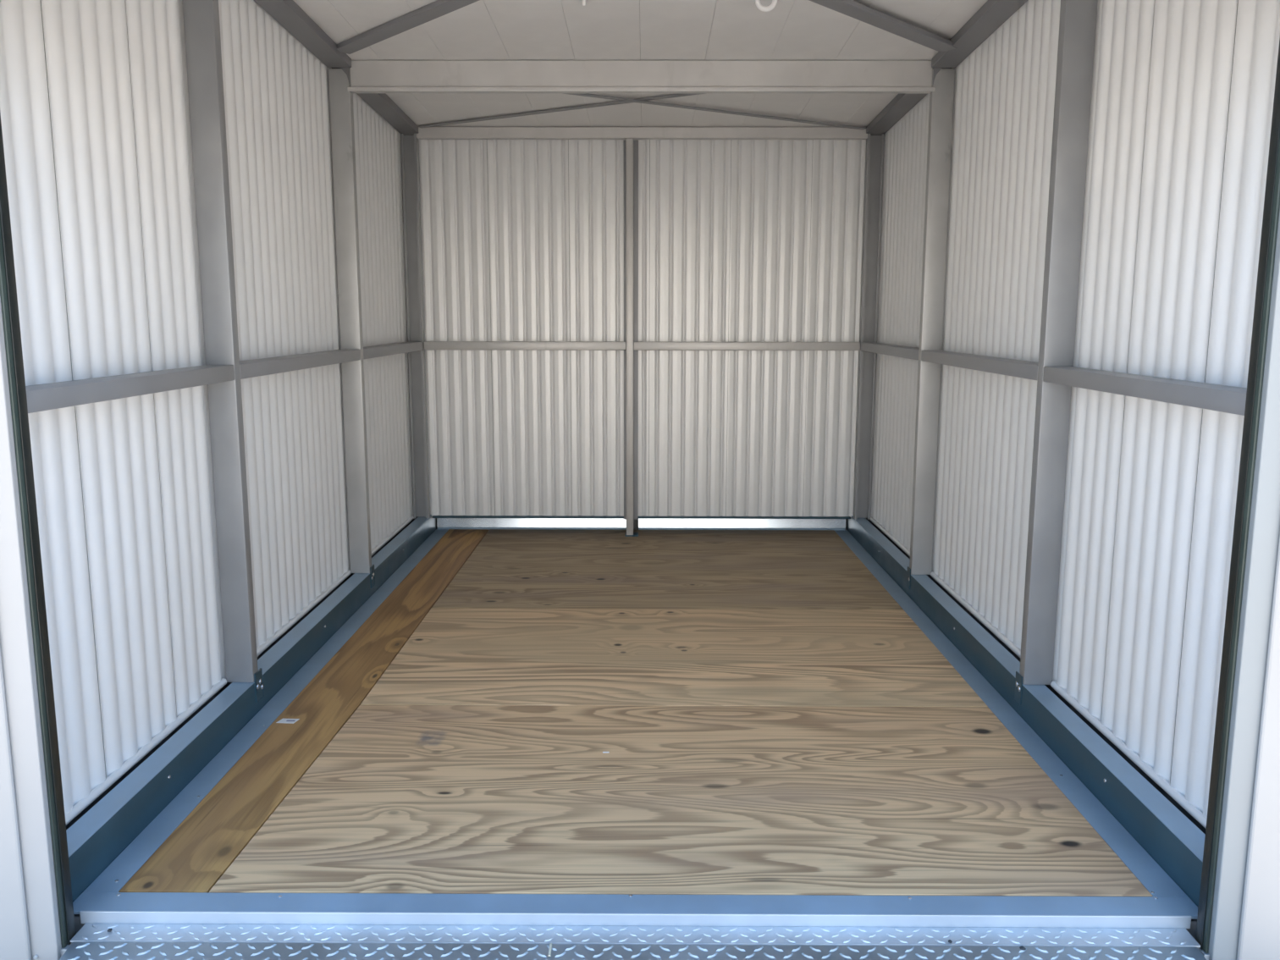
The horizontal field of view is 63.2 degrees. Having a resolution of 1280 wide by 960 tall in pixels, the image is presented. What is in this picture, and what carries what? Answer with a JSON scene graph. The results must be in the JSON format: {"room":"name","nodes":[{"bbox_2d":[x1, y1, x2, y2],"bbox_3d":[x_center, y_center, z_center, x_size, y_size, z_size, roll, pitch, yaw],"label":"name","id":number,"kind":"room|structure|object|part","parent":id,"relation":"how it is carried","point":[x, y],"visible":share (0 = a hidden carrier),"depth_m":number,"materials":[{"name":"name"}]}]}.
{"room":"storage shed","nodes":[
{"label":"storage shed","id":0,"kind":"room"},
{"bbox_2d":[0,0,416,830],"bbox_3d":[-1.640,-0.697,4.910,0.105,3.218,5.001,0,9,0],"label":"wall","id":1,"kind":"structure","parent":0,"point":[95,107],"depth_m":3.51,"materials":[{"name":"white metal"}]},
{"bbox_3d":[-1.610,-0.413,2.666,0.019,2.795,0.479,0,9,0],"label":"panel","id":2,"kind":"part","parent":1,"relation":"part of","materials":[{"name":"white metal"}]},
{"bbox_3d":[-1.607,-0.479,3.142,0.019,2.775,0.470,0,9,0],"label":"panel","id":3,"kind":"part","parent":1,"relation":"part of","materials":[{"name":"white metal"}]},
{"bbox_2d":[25,364,234,413],"bbox_3d":[-1.538,-0.286,3.136,0.101,0.056,1.362,0,9,0],"label":"girt","id":4,"kind":"object","parent":1,"relation":"attached to","point":[60,394],"visible":0.74,"depth_m":2.99,"materials":[{"name":"metal"}]},
{"bbox_2d":[65,678,226,825],"bbox_3d":[-1.603,0.881,3.322,0.025,0.029,1.356,0,9,0],"label":"trim","id":5,"kind":"structure","parent":1,"relation":"attached to","point":[129,764],"depth_m":3.31,"materials":[{"name":"white metal"}]},
{"bbox_3d":[-1.604,-0.545,3.613,0.019,2.756,0.470,0,9,0],"label":"panel","id":6,"kind":"part","parent":1,"relation":"part of","materials":[{"name":"white metal"}]},
{"bbox_2d":[182,0,263,702],"bbox_3d":[-1.532,-0.516,3.828,0.117,2.781,0.076,0,9,0],"label":"wall post","id":7,"kind":"object","parent":1,"relation":"attached to","point":[201,25],"visible":1,"depth_m":3.79,"materials":[{"name":"metal"}]},
{"bbox_3d":[-1.483,0.799,4.041,0.008,0.116,0.070,0,9,0],"label":"foot plate","id":8,"kind":"part","parent":7,"relation":"part of","materials":[{"name":"metal"}]},
{"bbox_3d":[-1.602,-0.611,4.085,0.019,2.737,0.470,0,9,0],"label":"panel","id":9,"kind":"part","parent":1,"relation":"part of","materials":[{"name":"white metal"}]},
{"bbox_3d":[-1.599,-0.676,4.556,0.019,2.718,0.470,0,9,0],"label":"panel","id":10,"kind":"part","parent":1,"relation":"part of","materials":[{"name":"white metal"}]},
{"bbox_2d":[239,349,360,379],"bbox_3d":[-1.530,-0.532,4.677,0.101,0.056,1.647,0,9,0],"label":"girt","id":11,"kind":"object","parent":1,"relation":"attached to","point":[250,368],"visible":0.76,"depth_m":4.47,"materials":[{"name":"metal"}]},
{"bbox_2d":[253,0,351,67],"bbox_3d":[-1.527,-1.925,3.732,0.122,0.166,3.060,0,9,0],"label":"beam","id":12,"kind":"structure","parent":1,"relation":"attached to","point":[288,13],"depth_m":4.68,"materials":[{"name":"metal"}]},
{"bbox_2d":[256,569,351,656],"bbox_3d":[-1.594,0.635,4.864,0.025,0.029,1.639,0,9,0],"label":"trim","id":13,"kind":"structure","parent":1,"relation":"attached to","point":[262,648],"depth_m":4.85,"materials":[{"name":"white metal"}]},
{"bbox_3d":[-1.597,-0.742,5.028,0.019,2.699,0.470,0,9,0],"label":"panel","id":14,"kind":"part","parent":1,"relation":"part of","materials":[{"name":"white metal"}]},
{"bbox_3d":[-1.594,-0.808,5.499,0.019,2.680,0.470,0,9,0],"label":"panel","id":15,"kind":"part","parent":1,"relation":"part of","materials":[{"name":"white metal"}]},
{"bbox_2d":[328,68,375,588],"bbox_3d":[-1.523,-0.751,5.515,0.117,2.712,0.076,0,9,0],"label":"wall post","id":16,"kind":"object","parent":1,"relation":"attached to","point":[341,100],"visible":1,"depth_m":5.46,"materials":[{"name":"metal"}]},
{"bbox_3d":[-1.474,0.530,5.723,0.008,0.116,0.070,0,9,0],"label":"foot plate","id":17,"kind":"part","parent":16,"relation":"part of","materials":[{"name":"metal"}]},
{"bbox_2d":[341,60,941,93],"bbox_3d":[0.005,-2.052,5.284,3.055,0.155,0.058,0,9,0],"label":"cross beam","id":18,"kind":"structure","parent":16,"relation":"attached to","point":[366,76],"depth_m":5.27,"materials":[{"name":"metal"}]},
{"bbox_3d":[-1.591,-0.874,5.971,0.019,2.661,0.470,0,9,0],"label":"panel","id":19,"kind":"part","parent":1,"relation":"part of","materials":[{"name":"white metal"}]},
{"bbox_2d":[331,67,418,135],"bbox_3d":[-1.514,-2.206,6.090,0.122,0.106,1.558,0,9,0],"label":"beam","id":20,"kind":"structure","parent":1,"relation":"attached to","point":[381,103],"depth_m":6.23,"materials":[{"name":"metal"}]},
{"bbox_3d":[-1.589,-0.939,6.442,0.019,2.642,0.470,0,9,0],"label":"panel","id":21,"kind":"part","parent":1,"relation":"part of","materials":[{"name":"white metal"}]},
{"bbox_2d":[371,515,413,555],"bbox_3d":[-1.585,0.379,6.470,0.025,0.029,1.484,0,9,0],"label":"trim","id":22,"kind":"structure","parent":1,"relation":"attached to","point":[388,537],"depth_m":6.59,"materials":[{"name":"white metal"}]},
{"bbox_2d":[363,341,422,359],"bbox_3d":[-1.521,-0.789,6.282,0.101,0.056,1.493,0,9,0],"label":"girt","id":23,"kind":"object","parent":1,"relation":"attached to","point":[372,351],"visible":0.76,"depth_m":6.15,"materials":[{"name":"metal"}]},
{"bbox_3d":[-1.586,-1.005,6.914,0.019,2.623,0.470,0,9,0],"label":"panel","id":24,"kind":"part","parent":1,"relation":"part of","materials":[{"name":"white metal"}]},
{"bbox_2d":[72,892,1198,928],"bbox_3d":[-0.016,1.129,2.731,2.953,0.036,0.095,0,9,0],"label":"door sill","id":25,"kind":"structure","parent":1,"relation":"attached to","point":[93,907],"depth_m":2.70,"materials":[{"name":"metal"}]},
{"bbox_2d":[70,923,1200,947],"bbox_3d":[-0.016,1.159,2.649,2.842,0.008,0.074,0,9,0],"label":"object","id":26,"kind":"structure","parent":25,"relation":"attached to","point":[89,932],"depth_m":2.65,"materials":[{"name":"silver metal"}]},
{"bbox_2d":[73,914,1197,938],"bbox_3d":[-0.005,0.821,5.159,3.380,0.148,4.970,0,9,0],"label":"floor","id":27,"kind":"structure","parent":0,"point":[1192,930],"depth_m":2.70,"materials":[{"name":"metal"}]},
{"bbox_2d":[66,514,435,902],"bbox_3d":[-1.520,0.682,5.071,0.088,0.147,4.878,0,9,0],"label":"base rail","id":28,"kind":"object","parent":27,"relation":"on","point":[105,830],"visible":0.7,"depth_m":3.60,"materials":[{"name":"metal"}]},
{"bbox_2d":[400,133,430,518],"bbox_3d":[-1.517,-1.006,7.038,0.102,2.566,0.068,0,9,0],"label":"post","id":29,"kind":"object","parent":28,"relation":"on","point":[410,144],"visible":1,"depth_m":7.03,"materials":[{"name":"metal"}]},
{"bbox_2d":[82,529,448,892],"bbox_3d":[-1.432,0.733,5.131,0.093,0.014,4.753,0,9,0],"label":"edging","id":30,"kind":"object","parent":27,"relation":"on","point":[129,862],"visible":1,"depth_m":3.68,"materials":[{"name":"metal"}]},
{"bbox_2d":[118,529,488,892],"bbox_3d":[-1.243,0.737,5.131,0.284,0.018,4.747,0,9,0],"label":"strip","id":31,"kind":"object","parent":27,"relation":"on","point":[202,847],"visible":0.85,"depth_m":3.77,"materials":[{"name":"brown wood"}]},
{"bbox_2d":[275,718,299,723],"bbox_3d":[-1.338,0.915,3.950,0.074,0.001,0.045,1,9,5],"label":"paper label","id":32,"kind":"object","parent":31,"relation":"on","point":[283,720],"visible":1,"depth_m":3.95,"materials":[{"name":"grey paper"}]},
{"bbox_2d":[437,512,626,529],"bbox_3d":[-0.778,0.302,7.492,1.360,0.134,0.048,0,9,0],"label":"channel","id":33,"kind":"object","parent":27,"relation":"on","point":[443,523],"visible":0.68,"depth_m":7.47,"materials":[{"name":"metal"}]},
{"bbox_2d":[474,529,851,551],"bbox_3d":[0.153,0.418,7.135,2.477,0.018,0.675,0,9,0],"label":"plywood sheet","id":34,"kind":"object","parent":27,"relation":"on","point":[494,539],"visible":0.91,"depth_m":7.09,"materials":[{"name":"brown wood"}]},
{"bbox_2d":[623,138,638,536],"bbox_3d":[-0.061,-0.928,7.061,0.100,2.665,0.096,0,9,0],"label":"post","id":35,"kind":"object","parent":34,"relation":"on","point":[631,146],"visible":1,"depth_m":7.04,"materials":[{"name":"metal"}]},
{"bbox_2d":[423,341,626,350],"bbox_3d":[-0.779,-0.912,7.057,1.369,0.056,0.056,0,9,0],"label":"girt","id":36,"kind":"object","parent":35,"relation":"attached to","point":[554,345],"visible":1,"depth_m":7.03,"materials":[{"name":"metal"}]},
{"bbox_3d":[-0.058,0.382,7.273,0.090,0.012,0.090,0,9,0],"label":"foot plate","id":37,"kind":"part","parent":35,"relation":"part of","materials":[{"name":"metal"}]},
{"bbox_2d":[633,342,860,350],"bbox_3d":[0.722,-0.908,7.049,1.530,0.056,0.056,0,9,0],"label":"girt","id":38,"kind":"object","parent":35,"relation":"attached to","point":[637,345],"visible":1,"depth_m":7.02,"materials":[{"name":"metal"}]},
{"bbox_2d":[431,550,902,609],"bbox_3d":[0.146,0.579,6.130,2.480,0.018,1.350,0,9,0],"label":"plywood sheet","id":39,"kind":"object","parent":27,"relation":"on","point":[488,579],"visible":0.91,"depth_m":6.02,"materials":[{"name":"brown wood"}]},
{"bbox_2d":[360,608,987,706],"bbox_3d":[0.137,0.793,4.787,2.483,0.018,1.360,0,9,0],"label":"plywood sheet","id":40,"kind":"object","parent":27,"relation":"on","point":[589,657],"visible":0.91,"depth_m":4.65,"materials":[{"name":"brown wood"}]},
{"bbox_2d":[209,705,1152,896],"bbox_3d":[0.110,1.008,3.446,2.523,0.018,1.347,0,9,0],"label":"plywood sheet","id":41,"kind":"object","parent":27,"relation":"on","point":[409,799],"visible":0.91,"depth_m":3.26,"materials":[{"name":"beige wood"}]},
{"bbox_2d":[638,512,845,529],"bbox_3d":[0.734,0.305,7.484,1.490,0.134,0.048,0,9,0],"label":"channel","id":42,"kind":"object","parent":27,"relation":"on","point":[643,524],"visible":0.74,"depth_m":7.47,"materials":[{"name":"metal"}]},
{"bbox_2d":[833,529,1188,897],"bbox_3d":[1.428,0.739,5.116,0.093,0.014,4.753,0,9,0],"label":"edging","id":43,"kind":"object","parent":27,"relation":"on","point":[1158,883],"visible":1,"depth_m":3.67,"materials":[{"name":"metal"}]},
{"bbox_2d":[847,515,1205,907],"bbox_3d":[1.514,0.689,5.055,0.087,0.147,4.878,0,9,0],"label":"base rail","id":44,"kind":"object","parent":27,"relation":"on","point":[1168,836],"visible":0.72,"depth_m":3.58,"materials":[{"name":"metal"}]},
{"bbox_2d":[853,133,884,519],"bbox_3d":[1.542,-0.999,7.022,0.106,2.566,0.068,0,9,0],"label":"post","id":45,"kind":"object","parent":44,"relation":"on","point":[874,144],"visible":1,"depth_m":7.02,"materials":[{"name":"metal"}]},
{"bbox_2d":[293,0,987,126],"bbox_3d":[-0.001,-2.105,4.677,3.380,0.288,5.020,0,9,0],"label":"ceiling","id":46,"kind":"structure","parent":0,"point":[481,30],"depth_m":4.98,"materials":[{"name":"white metal"}]},
{"bbox_3d":[-1.494,-2.069,4.660,0.354,0.218,4.960,0,9,0],"label":"panel","id":47,"kind":"part","parent":46,"relation":"part of","materials":[{"name":"white metal"}]},
{"bbox_2d":[336,0,479,54],"bbox_3d":[-0.089,-1.925,3.663,0.090,0.136,3.921,-9,13,-43],"label":"brace","id":48,"kind":"object","parent":46,"relation":"attached to","point":[438,8],"visible":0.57,"depth_m":4.64,"materials":[{"name":"metal"}]},
{"bbox_3d":[-1.153,-2.068,4.659,0.324,0.218,4.960,0,9,0],"label":"panel","id":49,"kind":"part","parent":46,"relation":"part of","materials":[{"name":"white metal"}]},
{"bbox_3d":[-0.826,-2.067,4.657,0.329,0.218,4.960,0,9,0],"label":"panel","id":50,"kind":"part","parent":46,"relation":"part of","materials":[{"name":"white metal"}]},
{"bbox_3d":[-0.497,-2.067,4.655,0.327,0.218,4.960,0,9,0],"label":"panel","id":51,"kind":"part","parent":46,"relation":"part of","materials":[{"name":"white metal"}]},
{"bbox_2d":[418,93,706,127],"bbox_3d":[0.008,-2.214,6.052,3.240,0.069,0.040,5,10,27],"label":"brace","id":52,"kind":"object","parent":46,"relation":"attached to","point":[677,95],"visible":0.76,"depth_m":6.30,"materials":[{"name":"metal"}]},
{"bbox_3d":[-0.167,-2.066,4.653,0.331,0.218,4.960,0,9,0],"label":"panel","id":53,"kind":"part","parent":46,"relation":"part of","materials":[{"name":"white metal"}]},
{"bbox_2d":[416,126,867,139],"bbox_3d":[0.013,-2.277,6.828,2.953,0.069,0.068,0,9,0],"label":"beam","id":54,"kind":"structure","parent":46,"relation":"attached to","point":[430,133],"depth_m":6.79,"materials":[{"name":"metal"}]},
{"bbox_3d":[0.162,-2.066,4.652,0.325,0.218,4.960,0,9,0],"label":"panel","id":55,"kind":"part","parent":46,"relation":"part of","materials":[{"name":"white metal"}]},
{"bbox_2d":[562,93,866,129],"bbox_3d":[0.011,-2.204,6.053,3.240,0.067,0.040,-4,10,-26],"label":"brace","id":56,"kind":"object","parent":46,"relation":"attached to","point":[576,94],"visible":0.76,"depth_m":6.25,"materials":[{"name":"metal"}]},
{"bbox_3d":[0.489,-2.065,4.650,0.328,0.218,4.960,0,9,0],"label":"panel","id":57,"kind":"part","parent":46,"relation":"part of","materials":[{"name":"white metal"}]},
{"bbox_2d":[755,0,777,11],"bbox_3d":[0.528,-2.010,4.355,0.094,0.094,0.022,0,9,0],"label":"ceiling fitting","id":58,"kind":"object","parent":46,"relation":"attached to","point":[763,5],"visible":1,"depth_m":4.35,"materials":[{"name":"white plastic"}]},
{"bbox_3d":[0.819,-2.064,4.648,0.329,0.218,4.960,0,9,0],"label":"panel","id":59,"kind":"part","parent":46,"relation":"part of","materials":[{"name":"white metal"}]},
{"bbox_3d":[1.149,-2.063,4.646,0.329,0.218,4.960,0,9,0],"label":"panel","id":60,"kind":"part","parent":46,"relation":"part of","materials":[{"name":"white metal"}]},
{"bbox_2d":[809,0,957,52],"bbox_3d":[0.096,-1.894,3.606,3.822,0.132,0.090,-9,13,-44],"label":"brace","id":61,"kind":"object","parent":46,"relation":"attached to","point":[852,8],"visible":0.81,"depth_m":4.54,"materials":[{"name":"metal"}]},
{"bbox_3d":[1.496,-2.063,4.645,0.364,0.218,4.960,0,9,0],"label":"panel","id":62,"kind":"part","parent":46,"relation":"part of","materials":[{"name":"white metal"}]},
{"bbox_2d":[416,138,866,529],"bbox_3d":[0.010,-1.068,7.248,3.380,3.218,0.268,0,9,0],"label":"wall","id":63,"kind":"structure","parent":0,"point":[740,240],"depth_m":7.11,"materials":[{"name":"white metal"}]},
{"bbox_3d":[-1.294,-1.031,7.132,0.541,2.607,0.012,0,9,0],"label":"panel","id":64,"kind":"part","parent":63,"relation":"part of","materials":[{"name":"white metal"}]},
{"bbox_3d":[-0.751,-1.030,7.129,0.541,2.607,0.012,0,9,0],"label":"panel","id":65,"kind":"part","parent":63,"relation":"part of","materials":[{"name":"white metal"}]},
{"bbox_3d":[-0.208,-1.029,7.127,0.541,2.607,0.012,0,9,0],"label":"panel","id":66,"kind":"part","parent":63,"relation":"part of","materials":[{"name":"white metal"}]},
{"bbox_2d":[432,515,850,518],"bbox_3d":[0.010,0.261,7.328,2.945,0.016,0.034,0,9,0],"label":"trim","id":67,"kind":"structure","parent":63,"relation":"attached to","point":[433,516],"depth_m":7.31,"materials":[{"name":"metal"}]},
{"bbox_3d":[0.335,-1.027,7.124,0.541,2.607,0.012,0,9,0],"label":"panel","id":68,"kind":"part","parent":63,"relation":"part of","materials":[{"name":"white metal"}]},
{"bbox_3d":[0.878,-1.026,7.121,0.541,2.607,0.012,0,9,0],"label":"panel","id":69,"kind":"part","parent":63,"relation":"part of","materials":[{"name":"white metal"}]},
{"bbox_3d":[1.375,-1.025,7.118,0.448,2.607,0.012,0,9,0],"label":"panel","id":70,"kind":"part","parent":63,"relation":"part of","materials":[{"name":"white metal"}]},
{"bbox_2d":[866,0,1279,833],"bbox_3d":[1.640,-0.689,4.893,0.104,3.218,5.001,0,9,0],"label":"wall","id":71,"kind":"structure","parent":0,"point":[1183,91],"depth_m":3.49,"materials":[{"name":"white metal"}]},
{"bbox_3d":[1.609,-0.997,6.891,0.018,2.624,0.482,0,9,0],"label":"panel","id":72,"kind":"part","parent":71,"relation":"part of","materials":[{"name":"white metal"}]},
{"bbox_2d":[869,516,910,556],"bbox_3d":[1.597,0.386,6.453,0.025,0.029,1.484,0,9,0],"label":"trim","id":73,"kind":"structure","parent":71,"relation":"attached to","point":[897,543],"depth_m":6.58,"materials":[{"name":"white metal"}]},
{"bbox_2d":[860,342,918,360],"bbox_3d":[1.536,-0.782,6.266,0.102,0.056,1.493,0,9,0],"label":"girt","id":74,"kind":"object","parent":71,"relation":"attached to","point":[908,352],"visible":0.76,"depth_m":6.17,"materials":[{"name":"metal"}]},
{"bbox_3d":[1.606,-0.930,6.414,0.019,2.643,0.470,0,9,0],"label":"panel","id":75,"kind":"part","parent":71,"relation":"part of","materials":[{"name":"white metal"}]},
{"bbox_2d":[866,67,952,135],"bbox_3d":[1.534,-2.199,6.074,0.125,0.106,1.558,0,9,0],"label":"beam","id":76,"kind":"structure","parent":71,"relation":"attached to","point":[902,103],"depth_m":6.21,"materials":[{"name":"metal"}]},
{"bbox_3d":[1.604,-0.865,5.942,0.019,2.662,0.470,0,9,0],"label":"panel","id":77,"kind":"part","parent":71,"relation":"part of","materials":[{"name":"white metal"}]},
{"bbox_2d":[906,68,954,589],"bbox_3d":[1.530,-0.745,5.498,0.120,2.711,0.075,0,9,0],"label":"wall post","id":78,"kind":"object","parent":71,"relation":"attached to","point":[940,113],"visible":1,"depth_m":5.45,"materials":[{"name":"metal"}]},
{"bbox_3d":[1.476,0.537,5.708,0.005,0.113,0.067,0,9,0],"label":"foot plate","id":79,"kind":"part","parent":78,"relation":"part of","materials":[{"name":"metal"}]},
{"bbox_3d":[1.601,-0.799,5.471,0.019,2.681,0.470,0,9,0],"label":"panel","id":80,"kind":"part","parent":71,"relation":"part of","materials":[{"name":"white metal"}]},
{"bbox_3d":[1.598,-0.733,4.999,0.019,2.700,0.470,0,9,0],"label":"panel","id":81,"kind":"part","parent":71,"relation":"part of","materials":[{"name":"white metal"}]},
{"bbox_2d":[930,571,1020,657],"bbox_3d":[1.588,0.642,4.848,0.025,0.029,1.639,0,9,0],"label":"trim","id":82,"kind":"structure","parent":71,"relation":"attached to","point":[1001,637],"depth_m":4.84,"materials":[{"name":"white metal"}]},
{"bbox_2d":[931,0,1027,67],"bbox_3d":[1.521,-1.919,3.716,0.125,0.166,3.060,0,9,0],"label":"beam","id":83,"kind":"structure","parent":71,"relation":"attached to","point":[993,13],"depth_m":4.66,"materials":[{"name":"metal"}]},
{"bbox_2d":[921,350,1038,380],"bbox_3d":[1.527,-0.526,4.661,0.102,0.056,1.647,0,9,0],"label":"girt","id":84,"kind":"object","parent":71,"relation":"attached to","point":[1024,369],"visible":0.76,"depth_m":4.45,"materials":[{"name":"metal"}]},
{"bbox_3d":[1.596,-0.668,4.528,0.019,2.719,0.470,0,9,0],"label":"panel","id":85,"kind":"part","parent":71,"relation":"part of","materials":[{"name":"white metal"}]},
{"bbox_3d":[1.593,-0.602,4.056,0.019,2.738,0.470,0,9,0],"label":"panel","id":86,"kind":"part","parent":71,"relation":"part of","materials":[{"name":"white metal"}]},
{"bbox_2d":[1014,0,1097,705],"bbox_3d":[1.521,-0.510,3.811,0.120,2.779,0.075,0,9,0],"label":"wall post","id":87,"kind":"object","parent":71,"relation":"attached to","point":[1078,18],"visible":1,"depth_m":3.77,"materials":[{"name":"metal"}]},
{"bbox_3d":[1.467,0.806,4.026,0.005,0.113,0.067,0,9,0],"label":"foot plate","id":88,"kind":"part","parent":87,"relation":"part of","materials":[{"name":"metal"}]},
{"bbox_3d":[1.591,-0.536,3.584,0.019,2.757,0.470,0,9,0],"label":"panel","id":89,"kind":"part","parent":71,"relation":"part of","materials":[{"name":"white metal"}]},
{"bbox_2d":[1050,680,1206,827],"bbox_3d":[1.579,0.888,3.306,0.025,0.029,1.356,0,9,0],"label":"trim","id":90,"kind":"structure","parent":71,"relation":"attached to","point":[1148,769],"depth_m":3.30,"materials":[{"name":"white metal"}]},
{"bbox_2d":[1042,366,1246,415],"bbox_3d":[1.518,-0.280,3.120,0.102,0.056,1.362,0,9,0],"label":"girt","id":91,"kind":"object","parent":71,"relation":"attached to","point":[1227,399],"visible":0.74,"depth_m":2.98,"materials":[{"name":"metal"}]},
{"bbox_3d":[1.588,-0.471,3.113,0.019,2.776,0.470,0,9,0],"label":"panel","id":92,"kind":"part","parent":71,"relation":"part of","materials":[{"name":"white metal"}]},
{"bbox_3d":[1.585,-0.405,2.643,0.019,2.795,0.467,0,9,0],"label":"panel","id":93,"kind":"part","parent":71,"relation":"part of","materials":[{"name":"white metal"}]},
{"bbox_3d":[-0.010,-1.505,2.193,3.950,0.780,0.085,0,9,0],"label":"wall","id":94,"kind":"structure","parent":0,"visible":0},
{"bbox_2d":[0,294,61,959],"bbox_3d":[-1.694,0.083,2.449,0.486,2.439,0.088,0,9,0],"label":"door frame","id":95,"kind":"structure","parent":94,"relation":"attached to","point":[30,925],"depth_m":2.51,"materials":[{"name":"white paint"}]},
{"bbox_3d":[-1.726,0.083,2.449,0.423,2.439,0.088,0,9,0],"label":"trim","id":96,"kind":"part","parent":95,"relation":"part of","materials":[{"name":"white paint"}]},
{"bbox_2d":[0,112,75,956],"bbox_3d":[-1.445,0.039,2.455,0.016,2.354,0.060,0,9,0],"label":"seal","id":97,"kind":"object","parent":94,"relation":"attached to","point":[8,281],"visible":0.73,"depth_m":2.47,"materials":[{"name":"black rubber"}]},
{"bbox_2d":[1195,38,1279,959],"bbox_3d":[1.416,0.046,2.440,0.014,2.354,0.060,0,9,0],"label":"seal","id":98,"kind":"object","parent":94,"relation":"attached to","point":[1271,202],"visible":0.84,"depth_m":2.44,"materials":[{"name":"black rubber"}]},
{"bbox_2d":[1208,206,1279,959],"bbox_3d":[1.667,0.090,2.432,0.491,2.439,0.088,0,9,0],"label":"door frame","id":99,"kind":"structure","parent":94,"relation":"attached to","point":[1245,923],"depth_m":2.48,"materials":[{"name":"grey paint"}]},
{"bbox_3d":[1.696,0.090,2.431,0.434,2.439,0.088,0,9,0],"label":"trim","id":100,"kind":"part","parent":99,"relation":"part of","materials":[{"name":"white paint"}]},
{"label":"outside","id":101,"kind":"structure","parent":0,"visible":0},
{"bbox_3d":[-0.002,1.768,0.282,80.000,0.180,80.000,0,9,0],"label":"ground","id":102,"kind":"structure","parent":101,"visible":0},
{"bbox_2d":[59,942,1206,959],"bbox_3d":[-0.019,1.288,2.152,2.825,0.102,0.944,0,9,0],"label":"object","id":103,"kind":"object","parent":102,"relation":"on","point":[76,951],"visible":1,"depth_m":2.58,"materials":[{"name":"silver metal"}]},
{"bbox_2d":[547,943,551,956],"bbox_3d":[-0.224,1.169,2.586,0.006,0.008,0.045,0,9,0],"label":"straw","id":104,"kind":"object","parent":103,"relation":"on","point":[550,944],"visible":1,"depth_m":2.58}
]}

